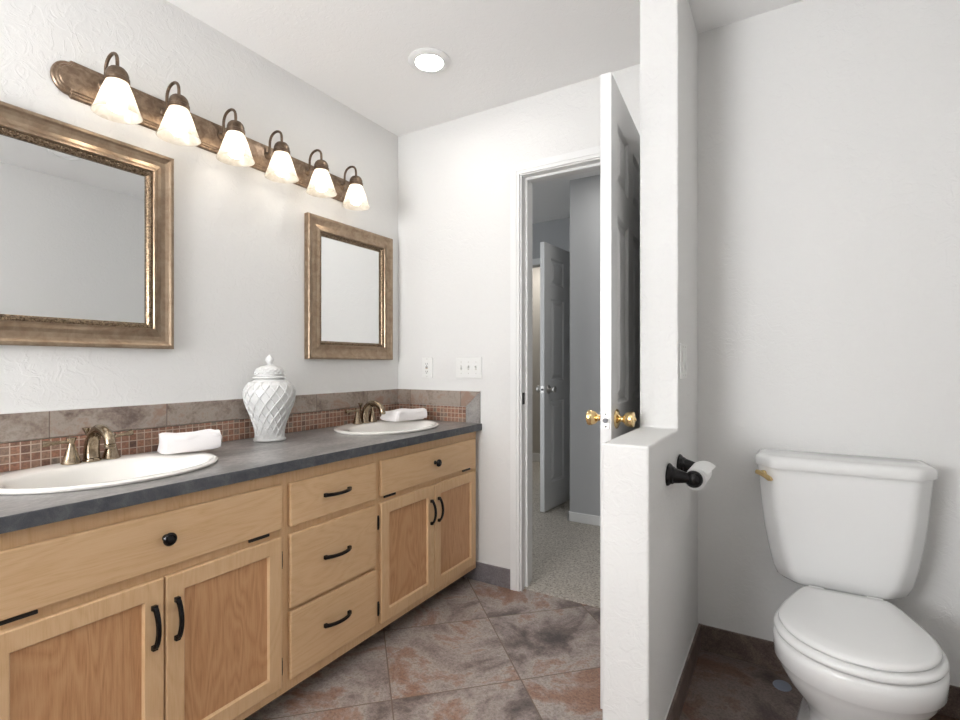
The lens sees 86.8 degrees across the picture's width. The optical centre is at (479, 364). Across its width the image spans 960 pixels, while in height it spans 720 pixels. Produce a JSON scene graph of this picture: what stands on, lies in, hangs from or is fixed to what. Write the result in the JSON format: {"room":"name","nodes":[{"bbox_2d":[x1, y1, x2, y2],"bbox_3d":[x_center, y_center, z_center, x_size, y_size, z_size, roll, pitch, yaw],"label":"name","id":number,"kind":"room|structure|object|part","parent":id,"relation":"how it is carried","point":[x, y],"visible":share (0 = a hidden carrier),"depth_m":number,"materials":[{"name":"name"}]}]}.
{"room":"bathroom","nodes":[
{"label":"bathroom","id":0,"kind":"room"},
{"bbox_2d":[0,0,397,442],"bbox_3d":[-1.455,-0.095,1.396,0.100,2.440,3.889,0,0,31],"label":"wall","id":1,"kind":"structure","parent":0,"point":[239,232],"depth_m":1.97,"materials":[{"name":"white paint"}]},
{"bbox_2d":[0,101,173,348],"bbox_3d":[-1.267,-0.398,1.580,0.031,0.686,0.598,0,0,31],"label":"framed mirror","id":2,"kind":"object","parent":1,"relation":"attached to","point":[87,217],"visible":1,"depth_m":1.60,"materials":[{"name":"beige metal"}]},
{"bbox_2d":[0,134,144,322],"bbox_3d":[-1.274,-0.398,1.584,0.004,0.514,0.426,0,0,31],"label":"mirror glass","id":3,"kind":"object","parent":2,"relation":"attached to","point":[72,220],"depth_m":1.58,"materials":[{"name":"white"}]},
{"bbox_2d":[50,52,369,210],"bbox_3d":[-0.893,-0.881,2.051,0.183,0.220,1.299,0,0,31],"label":"vanity light","id":4,"kind":"object","parent":1,"relation":"attached to","point":[110,95],"visible":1,"depth_m":1.81,"materials":[{"name":"white glass"}]},
{"bbox_3d":[-1.177,-0.936,1.619,0.099,0.110,0.032,0,0,31],"label":"arm","id":5,"kind":"part","parent":4,"relation":"part of","materials":[{"name":"brown metal"}]},
{"bbox_3d":[-1.140,-0.837,1.596,0.135,0.104,0.135,0,0,31],"label":"lamp shade","id":6,"kind":"part","parent":4,"relation":"part of","materials":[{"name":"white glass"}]},
{"bbox_3d":[-1.140,-0.839,1.596,0.056,0.094,0.056,0,0,31],"label":"bulb","id":7,"kind":"part","parent":4,"relation":"part of","materials":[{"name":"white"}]},
{"bbox_3d":[-1.080,-0.934,1.780,0.099,0.110,0.032,0,0,31],"label":"arm","id":8,"kind":"part","parent":4,"relation":"part of","materials":[{"name":"brown metal"}]},
{"bbox_3d":[-1.042,-0.834,1.757,0.135,0.104,0.135,0,0,31],"label":"lamp shade","id":9,"kind":"part","parent":4,"relation":"part of","materials":[{"name":"white glass"}]},
{"bbox_3d":[-1.042,-0.836,1.757,0.056,0.094,0.056,0,0,31],"label":"bulb","id":10,"kind":"part","parent":4,"relation":"part of","materials":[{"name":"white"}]},
{"bbox_3d":[-0.971,-0.931,1.962,0.099,0.110,0.032,0,0,31],"label":"arm","id":11,"kind":"part","parent":4,"relation":"part of","materials":[{"name":"brown metal"}]},
{"bbox_3d":[-0.933,-0.832,1.939,0.135,0.104,0.135,0,0,31],"label":"lamp shade","id":12,"kind":"part","parent":4,"relation":"part of","materials":[{"name":"white glass"}]},
{"bbox_3d":[-0.933,-0.834,1.939,0.056,0.094,0.056,0,0,31],"label":"bulb","id":13,"kind":"part","parent":4,"relation":"part of","materials":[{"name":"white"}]},
{"bbox_3d":[-0.864,-0.928,2.139,0.099,0.110,0.032,0,0,31],"label":"arm","id":14,"kind":"part","parent":4,"relation":"part of","materials":[{"name":"brown metal"}]},
{"bbox_3d":[-0.826,-0.829,2.116,0.135,0.104,0.135,0,0,31],"label":"lamp shade","id":15,"kind":"part","parent":4,"relation":"part of","materials":[{"name":"white glass"}]},
{"bbox_3d":[-0.826,-0.831,2.116,0.056,0.094,0.056,0,0,31],"label":"bulb","id":16,"kind":"part","parent":4,"relation":"part of","materials":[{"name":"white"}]},
{"bbox_3d":[-0.755,-0.925,2.319,0.099,0.110,0.032,0,0,31],"label":"arm","id":17,"kind":"part","parent":4,"relation":"part of","materials":[{"name":"brown metal"}]},
{"bbox_3d":[-0.717,-0.826,2.296,0.135,0.104,0.135,0,0,31],"label":"lamp shade","id":18,"kind":"part","parent":4,"relation":"part of","materials":[{"name":"white glass"}]},
{"bbox_3d":[-0.717,-0.828,2.296,0.056,0.094,0.056,0,0,31],"label":"bulb","id":19,"kind":"part","parent":4,"relation":"part of","materials":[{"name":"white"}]},
{"bbox_3d":[-0.644,-0.922,2.504,0.099,0.110,0.032,0,0,31],"label":"arm","id":20,"kind":"part","parent":4,"relation":"part of","materials":[{"name":"brown metal"}]},
{"bbox_3d":[-0.606,-0.823,2.481,0.135,0.104,0.135,0,0,31],"label":"lamp shade","id":21,"kind":"part","parent":4,"relation":"part of","materials":[{"name":"white glass"}]},
{"bbox_2d":[0,388,480,471],"bbox_3d":[-0.745,0.222,1.940,0.555,0.168,1.974,0,0,31],"label":"tile backsplash","id":22,"kind":"structure","parent":1,"relation":"attached to","point":[40,425],"depth_m":1.87,"materials":[{"name":"tile"}]},
{"bbox_2d":[304,212,392,359],"bbox_3d":[-0.651,-0.364,2.602,0.031,0.678,0.588,0,0,31],"label":"framed mirror","id":23,"kind":"object","parent":1,"relation":"attached to","point":[348,270],"visible":1,"depth_m":2.56,"materials":[{"name":"beige metal"}]},
{"bbox_2d":[321,236,379,343],"bbox_3d":[-0.658,-0.364,2.606,0.004,0.506,0.416,0,0,31],"label":"mirror glass","id":24,"kind":"object","parent":23,"relation":"attached to","point":[350,269],"depth_m":2.59,"materials":[{"name":"white"}]},
{"bbox_2d":[167,0,803,222],"bbox_3d":[0.040,-1.355,2.720,4.060,0.080,7.700,0,0,31],"label":"ceiling","id":25,"kind":"structure","parent":0,"point":[356,53],"depth_m":2.09,"materials":[{"name":"white paint"}]},
{"bbox_2d":[408,48,450,73],"bbox_3d":[-0.219,-1.309,2.197,0.184,0.012,0.184,0,0,31],"label":"recessed light","id":26,"kind":"object","parent":25,"relation":"in","point":[423,60],"visible":1,"depth_m":2.18,"materials":[{"name":"white paint"}]},
{"bbox_2d":[398,64,639,567],"bbox_3d":[0.209,-0.095,2.591,1.517,2.440,0.125,0,0,31],"label":"wall","id":27,"kind":"structure","parent":0,"point":[454,175],"depth_m":2.65,"materials":[{"name":"white paint"}]},
{"bbox_2d":[422,357,431,377],"bbox_3d":[-0.294,0.018,2.815,0.070,0.114,0.010,0,0,31],"label":"wall outlet","id":28,"kind":"object","parent":27,"relation":"attached to","point":[426,361],"visible":1,"depth_m":2.81,"materials":[{"name":"white plastic"}]},
{"bbox_2d":[456,357,481,377],"bbox_3d":[-0.063,0.018,2.670,0.161,0.109,0.019,0,0,31],"label":"light switch","id":29,"kind":"object","parent":27,"relation":"attached to","point":[466,367],"visible":1,"depth_m":2.67,"materials":[{"name":"white plastic"}]},
{"bbox_2d":[463,561,509,588],"bbox_3d":[0.032,1.076,2.618,0.286,0.099,0.011,0,0,31],"label":"baseboard","id":30,"kind":"structure","parent":27,"relation":"attached to","point":[488,573],"depth_m":2.60,"materials":[{"name":"grey tile"}]},
{"bbox_2d":[510,146,599,590],"bbox_3d":[0.491,0.067,2.413,0.708,2.116,0.140,0,0,31],"label":"door frame","id":31,"kind":"structure","parent":27,"relation":"attached to","point":[526,180],"depth_m":2.53,"materials":[{"name":"white paint"}]},
{"bbox_3d":[0.218,0.170,2.537,0.002,0.060,0.026,0,0,31],"label":"strike plate","id":32,"kind":"part","parent":31,"relation":"part of","materials":[{"name":"black metal"}]},
{"bbox_2d":[585,72,639,708],"bbox_3d":[0.566,0.088,1.909,0.167,2.050,0.658,0,0,31],"label":"door","id":33,"kind":"structure","parent":27,"relation":"in","point":[619,415],"depth_m":1.74,"materials":[{"name":"white paint"}]},
{"bbox_3d":[0.405,0.180,1.634,0.024,0.056,0.002,0,0,27],"label":"latch plate","id":34,"kind":"part","parent":33,"relation":"part of","materials":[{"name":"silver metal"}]},
{"bbox_2d":[532,267,539,453],"bbox_3d":[0.819,-0.095,5.812,2.200,2.440,0.100,0,0,31],"label":"wall","id":35,"kind":"structure","parent":0,"point":[535,271],"depth_m":5.86,"materials":[{"name":"grey paint"}]},
{"bbox_2d":[532,453,539,461],"bbox_3d":[0.789,1.071,5.763,2.200,0.092,0.015,0,0,31],"label":"baseboard","id":36,"kind":"structure","parent":35,"relation":"attached to","point":[535,456],"depth_m":5.84,"materials":[{"name":"white paint"}]},
{"bbox_2d":[532,218,569,267],"bbox_3d":[0.284,-0.095,4.926,2.200,2.440,0.110,0,0,31],"label":"wall","id":37,"kind":"structure","parent":0,"point":[556,233],"depth_m":4.64,"materials":[{"name":"grey paint"}]},
{"bbox_2d":[532,258,539,264],"bbox_3d":[0.633,0.072,4.643,0.882,2.106,0.014,0,0,31],"label":"door frame","id":38,"kind":"structure","parent":37,"relation":"attached to","point":[536,261],"depth_m":4.71,"materials":[{"name":"white paint"}]},
{"bbox_2d":[536,242,569,511],"bbox_3d":[0.667,0.094,4.138,0.167,2.030,0.777,0,0,31],"label":"door","id":39,"kind":"structure","parent":37,"relation":"in","point":[554,388],"depth_m":3.94,"materials":[{"name":"white paint"}]},
{"bbox_2d":[570,175,599,515],"bbox_3d":[1.605,-0.095,3.557,1.725,2.440,0.870,0,0,31],"label":"wall","id":40,"kind":"structure","parent":0,"point":[584,192],"depth_m":3.57,"materials":[{"name":"grey paint"}]},
{"bbox_2d":[568,510,599,525],"bbox_3d":[1.554,1.084,3.581,1.637,0.067,0.882,0,0,31],"label":"baseboard","id":41,"kind":"structure","parent":40,"relation":"attached to","point":[572,516],"depth_m":3.56,"materials":[{"name":"white paint"}]},
{"bbox_2d":[245,461,959,719],"bbox_3d":[0.040,1.146,2.720,4.060,0.058,7.700,0,0,31],"label":"floor","id":42,"kind":"structure","parent":0,"point":[474,649],"depth_m":1.90,"materials":[{"name":"tile"}]},
{"bbox_2d":[0,473,282,719],"bbox_3d":[-1.032,0.732,1.428,0.568,0.784,0.760,0,0,31],"label":"vanity cabinet","id":43,"kind":"object","parent":42,"relation":"on","point":[171,608],"visible":0.98,"depth_m":1.27,"materials":[{"name":"brown wood"}]},
{"bbox_3d":[-0.910,0.787,1.159,0.004,0.381,0.253,0,0,31],"label":"panel","id":44,"kind":"part","parent":43,"relation":"part of","materials":[{"name":"brown wood"}]},
{"bbox_3d":[-0.908,0.787,1.157,0.016,0.479,0.351,0,0,31],"label":"door","id":45,"kind":"part","parent":43,"relation":"part of","materials":[{"name":"brown wood"}]},
{"bbox_3d":[-0.816,0.452,1.310,0.016,0.142,0.708,0,0,31],"label":"drawer","id":46,"kind":"part","parent":43,"relation":"part of","materials":[{"name":"brown wood"}]},
{"bbox_3d":[-0.811,0.664,1.274,0.031,0.113,0.014,0,0,31],"label":"handle","id":47,"kind":"part","parent":43,"relation":"part of","materials":[{"name":"black metal"}]},
{"bbox_3d":[-0.796,0.446,1.298,0.030,0.034,0.034,0,0,31],"label":"knob","id":48,"kind":"part","parent":43,"relation":"part of","materials":[{"name":"black metal"}]},
{"bbox_3d":[-0.782,0.664,1.322,0.031,0.113,0.014,0,0,31],"label":"handle","id":49,"kind":"part","parent":43,"relation":"part of","materials":[{"name":"black metal"}]},
{"bbox_3d":[-0.724,0.787,1.462,0.016,0.479,0.353,0,0,31],"label":"door","id":50,"kind":"part","parent":43,"relation":"part of","materials":[{"name":"brown wood"}]},
{"bbox_3d":[-0.726,0.787,1.464,0.004,0.381,0.255,0,0,31],"label":"panel","id":51,"kind":"part","parent":43,"relation":"part of","materials":[{"name":"brown wood"}]},
{"bbox_2d":[0,419,481,533],"bbox_3d":[-0.740,0.324,1.937,0.564,0.034,1.974,0,0,31],"label":"countertop","id":52,"kind":"structure","parent":43,"relation":"on","point":[241,460],"depth_m":1.51,"materials":[{"name":"stone"}]},
{"bbox_2d":[0,452,218,494],"bbox_3d":[-1.051,0.376,1.457,0.442,0.163,0.566,0,0,31],"label":"sink","id":53,"kind":"object","parent":52,"relation":"in","point":[143,467],"visible":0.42,"depth_m":1.49,"materials":[{"name":"white ceramic"}]},
{"bbox_2d":[42,424,133,464],"bbox_3d":[-1.183,0.237,1.563,0.196,0.116,0.192,0,0,-8],"label":"faucet","id":54,"kind":"object","parent":53,"relation":"on","point":[91,449],"visible":1,"depth_m":1.52,"materials":[{"name":"gold metal"}]},
{"bbox_3d":[-1.234,0.229,1.490,0.025,0.023,0.079,0,0,40],"label":"lever","id":55,"kind":"part","parent":54,"relation":"part of","materials":[{"name":"gold metal"}]},
{"bbox_3d":[-1.216,0.268,1.511,0.051,0.054,0.051,0,0,31],"label":"handle","id":56,"kind":"part","parent":54,"relation":"part of","materials":[{"name":"gold metal"}]},
{"bbox_3d":[-1.215,0.246,1.571,0.026,0.099,0.026,0,0,31],"label":"lift rod","id":57,"kind":"part","parent":54,"relation":"part of","materials":[{"name":"gold metal"}]},
{"bbox_3d":[-1.144,0.237,1.528,0.156,0.116,0.050,0,0,31],"label":"spout","id":58,"kind":"part","parent":54,"relation":"part of","materials":[{"name":"gold metal"}]},
{"bbox_3d":[-1.163,0.268,1.600,0.051,0.054,0.051,0,0,31],"label":"handle","id":59,"kind":"part","parent":54,"relation":"part of","materials":[{"name":"gold metal"}]},
{"bbox_3d":[-1.152,0.227,1.625,0.025,0.027,0.079,0,0,22],"label":"lever","id":60,"kind":"part","parent":54,"relation":"part of","materials":[{"name":"gold metal"}]},
{"bbox_2d":[157,429,221,454],"bbox_3d":[-0.974,0.256,1.703,0.173,0.069,0.121,0,0,-44],"label":"folded towel","id":61,"kind":"object","parent":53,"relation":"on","point":[206,439],"visible":1,"depth_m":1.66,"materials":[{"name":"white fabric"}]},
{"bbox_2d":[242,354,295,441],"bbox_3d":[-0.852,0.133,2.057,0.201,0.348,0.200,0,0,1],"label":"ginger jar","id":62,"kind":"object","parent":52,"relation":"on","point":[269,399],"visible":1,"depth_m":2.00,"materials":[{"name":"white ceramic"}]},
{"bbox_3d":[-0.852,0.029,2.057,0.128,0.056,0.128,0,0,31],"label":"lid","id":63,"kind":"part","parent":62,"relation":"part of","materials":[{"name":"white ceramic"}]},
{"bbox_2d":[334,420,438,434],"bbox_3d":[-0.444,0.376,2.463,0.442,0.163,0.566,0,0,31],"label":"sink","id":64,"kind":"object","parent":52,"relation":"in","point":[381,427],"visible":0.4,"depth_m":2.54,"materials":[{"name":"white ceramic"}]},
{"bbox_2d":[345,400,385,423],"bbox_3d":[-0.575,0.237,2.572,0.196,0.116,0.192,0,0,-8],"label":"faucet","id":65,"kind":"object","parent":64,"relation":"on","point":[364,416],"visible":1,"depth_m":2.53,"materials":[{"name":"gold metal"}]},
{"bbox_3d":[-0.625,0.229,2.499,0.025,0.023,0.079,0,0,40],"label":"lever","id":66,"kind":"part","parent":65,"relation":"part of","materials":[{"name":"gold metal"}]},
{"bbox_3d":[-0.608,0.268,2.520,0.051,0.054,0.051,0,0,31],"label":"handle","id":67,"kind":"part","parent":65,"relation":"part of","materials":[{"name":"gold metal"}]},
{"bbox_3d":[-0.536,0.237,2.537,0.156,0.116,0.050,0,0,31],"label":"spout","id":68,"kind":"part","parent":65,"relation":"part of","materials":[{"name":"gold metal"}]},
{"bbox_3d":[-0.554,0.268,2.609,0.051,0.054,0.051,0,0,31],"label":"handle","id":69,"kind":"part","parent":65,"relation":"part of","materials":[{"name":"gold metal"}]},
{"bbox_2d":[380,408,426,421],"bbox_3d":[-0.397,0.260,2.645,0.156,0.061,0.203,0,0,41],"label":"folded towel","id":70,"kind":"object","parent":52,"relation":"on","point":[403,414],"visible":0.97,"depth_m":2.58,"materials":[{"name":"white fabric"}]},
{"bbox_2d":[266,453,375,704],"bbox_3d":[-0.724,0.732,1.938,0.568,0.784,0.430,0,0,31],"label":"vanity cabinet","id":71,"kind":"object","parent":42,"relation":"on","point":[329,509],"visible":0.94,"depth_m":1.76,"materials":[{"name":"brown wood"}]},
{"bbox_3d":[-0.514,0.909,1.811,0.016,0.218,0.399,0,0,31],"label":"drawer","id":72,"kind":"part","parent":71,"relation":"part of","materials":[{"name":"brown wood"}]},
{"bbox_3d":[-0.514,0.668,1.811,0.016,0.240,0.399,0,0,31],"label":"drawer","id":73,"kind":"part","parent":71,"relation":"part of","materials":[{"name":"brown wood"}]},
{"bbox_3d":[-0.514,0.454,1.811,0.016,0.142,0.399,0,0,31],"label":"drawer","id":74,"kind":"part","parent":71,"relation":"part of","materials":[{"name":"brown wood"}]},
{"bbox_3d":[-0.495,0.903,1.797,0.031,0.014,0.123,0,0,31],"label":"handle","id":75,"kind":"part","parent":71,"relation":"part of","materials":[{"name":"black metal"}]},
{"bbox_3d":[-0.495,0.667,1.797,0.031,0.014,0.123,0,0,31],"label":"handle","id":76,"kind":"part","parent":71,"relation":"part of","materials":[{"name":"black metal"}]},
{"bbox_3d":[-0.495,0.452,1.797,0.031,0.014,0.123,0,0,31],"label":"handle","id":77,"kind":"part","parent":71,"relation":"part of","materials":[{"name":"black metal"}]},
{"bbox_2d":[360,431,475,643],"bbox_3d":[-0.419,0.732,2.443,0.568,0.784,0.751,0,0,31],"label":"vanity cabinet","id":78,"kind":"object","parent":42,"relation":"on","point":[426,491],"visible":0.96,"depth_m":2.24,"materials":[{"name":"brown wood"}]},
{"bbox_3d":[-0.304,0.787,2.158,0.016,0.479,0.352,0,0,31],"label":"door","id":79,"kind":"part","parent":78,"relation":"part of","materials":[{"name":"brown wood"}]},
{"bbox_3d":[-0.307,0.787,2.159,0.004,0.381,0.254,0,0,31],"label":"panel","id":80,"kind":"part","parent":78,"relation":"part of","materials":[{"name":"brown wood"}]},
{"bbox_3d":[-0.211,0.452,2.313,0.016,0.142,0.713,0,0,31],"label":"drawer","id":81,"kind":"part","parent":78,"relation":"part of","materials":[{"name":"brown wood"}]},
{"bbox_3d":[-0.207,0.664,2.275,0.031,0.113,0.014,0,0,31],"label":"handle","id":82,"kind":"part","parent":78,"relation":"part of","materials":[{"name":"black metal"}]},
{"bbox_3d":[-0.191,0.446,2.301,0.030,0.034,0.034,0,0,31],"label":"knob","id":83,"kind":"part","parent":78,"relation":"part of","materials":[{"name":"black metal"}]},
{"bbox_3d":[-0.178,0.664,2.323,0.031,0.113,0.014,0,0,31],"label":"handle","id":84,"kind":"part","parent":78,"relation":"part of","materials":[{"name":"black metal"}]},
{"bbox_3d":[-0.119,0.787,2.465,0.016,0.479,0.357,0,0,31],"label":"door","id":85,"kind":"part","parent":78,"relation":"part of","materials":[{"name":"brown wood"}]},
{"bbox_3d":[-0.122,0.787,2.466,0.004,0.381,0.259,0,0,31],"label":"panel","id":86,"kind":"part","parent":78,"relation":"part of","materials":[{"name":"brown wood"}]},
{"bbox_2d":[773,680,791,691],"bbox_3d":[1.056,1.122,1.775,0.058,0.006,0.064,0,0,31],"label":"disc","id":87,"kind":"object","parent":42,"relation":"on","point":[781,685],"visible":1,"depth_m":1.77,"materials":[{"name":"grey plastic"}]},
{"bbox_2d":[755,449,949,719],"bbox_3d":[1.075,0.718,1.492,0.490,0.814,0.657,0,0,31],"label":"toilet","id":88,"kind":"object","parent":42,"relation":"on","point":[851,530],"visible":1,"depth_m":1.54,"materials":[{"name":"white ceramic"}]},
{"bbox_3d":[0.968,0.377,1.722,0.026,0.028,0.070,0,0,-9],"label":"flush lever","id":89,"kind":"part","parent":88,"relation":"part of","materials":[{"name":"gold metal"}]},
{"bbox_3d":[1.195,0.543,1.691,0.474,0.385,0.180,0,0,31],"label":"tank","id":90,"kind":"part","parent":88,"relation":"part of","materials":[{"name":"white ceramic"}]},
{"bbox_3d":[1.193,0.330,1.687,0.490,0.039,0.200,0,0,31],"label":"tank lid","id":91,"kind":"part","parent":88,"relation":"part of","materials":[{"name":"white ceramic"}]},
{"bbox_3d":[1.030,0.718,1.402,0.356,0.021,0.432,0,0,31],"label":"lid","id":92,"kind":"part","parent":88,"relation":"part of","materials":[{"name":"white plastic"}]},
{"bbox_3d":[1.028,0.742,1.398,0.380,0.024,0.448,0,0,31],"label":"seat","id":93,"kind":"part","parent":88,"relation":"part of","materials":[{"name":"white plastic"}]},
{"bbox_3d":[1.062,0.940,1.455,0.382,0.371,0.572,0,0,31],"label":"bowl","id":94,"kind":"part","parent":88,"relation":"part of","materials":[{"name":"white ceramic"}]},
{"bbox_2d":[603,0,700,719],"bbox_3d":[0.601,-0.095,1.687,0.134,2.440,0.840,0,0,31],"label":"wall","id":95,"kind":"structure","parent":0,"point":[650,527],"depth_m":1.66,"materials":[{"name":"white paint"}]},
{"bbox_2d":[679,343,687,378],"bbox_3d":[0.689,-0.011,1.713,0.012,0.117,0.119,0,0,31],"label":"light switch","id":96,"kind":"object","parent":95,"relation":"attached to","point":[683,368],"visible":1,"depth_m":1.68,"materials":[{"name":"white plastic"}]},
{"bbox_2d":[665,454,702,487],"bbox_3d":[0.640,0.326,1.552,0.100,0.067,0.244,0,0,31],"label":"toilet paper holder","id":97,"kind":"object","parent":95,"relation":"attached to","point":[678,474],"visible":0.69,"depth_m":1.47,"materials":[{"name":"black metal"}]},
{"bbox_3d":[0.582,0.326,1.485,0.069,0.067,0.068,0,0,31],"label":"post","id":98,"kind":"part","parent":97,"relation":"part of","materials":[{"name":"black metal"}]},
{"bbox_3d":[0.673,0.326,1.635,0.069,0.067,0.068,0,0,31],"label":"post","id":99,"kind":"part","parent":97,"relation":"part of","materials":[{"name":"black metal"}]},
{"bbox_3d":[0.617,0.331,1.465,0.050,0.050,0.030,0,0,31],"label":"post","id":100,"kind":"part","parent":97,"relation":"part of","materials":[{"name":"black metal"}]},
{"bbox_2d":[685,461,715,489],"bbox_3d":[0.668,0.335,1.540,0.071,0.064,0.146,0,0,31],"label":"toilet paper roll","id":101,"kind":"object","parent":97,"relation":"on","point":[705,468],"visible":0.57,"depth_m":1.50,"materials":[{"name":"white paper"}]},
{"bbox_2d":[698,0,959,685],"bbox_3d":[1.281,-0.095,1.892,1.080,2.440,0.214,0,0,31],"label":"wall","id":102,"kind":"structure","parent":0,"point":[829,130],"depth_m":1.80,"materials":[{"name":"white paint"}]},
{"bbox_2d":[701,623,959,718],"bbox_3d":[1.236,1.075,1.788,0.849,0.101,0.011,0,0,31],"label":"baseboard","id":103,"kind":"structure","parent":102,"relation":"attached to","point":[760,651],"depth_m":1.92,"materials":[{"name":"brown tile"}]}
]}

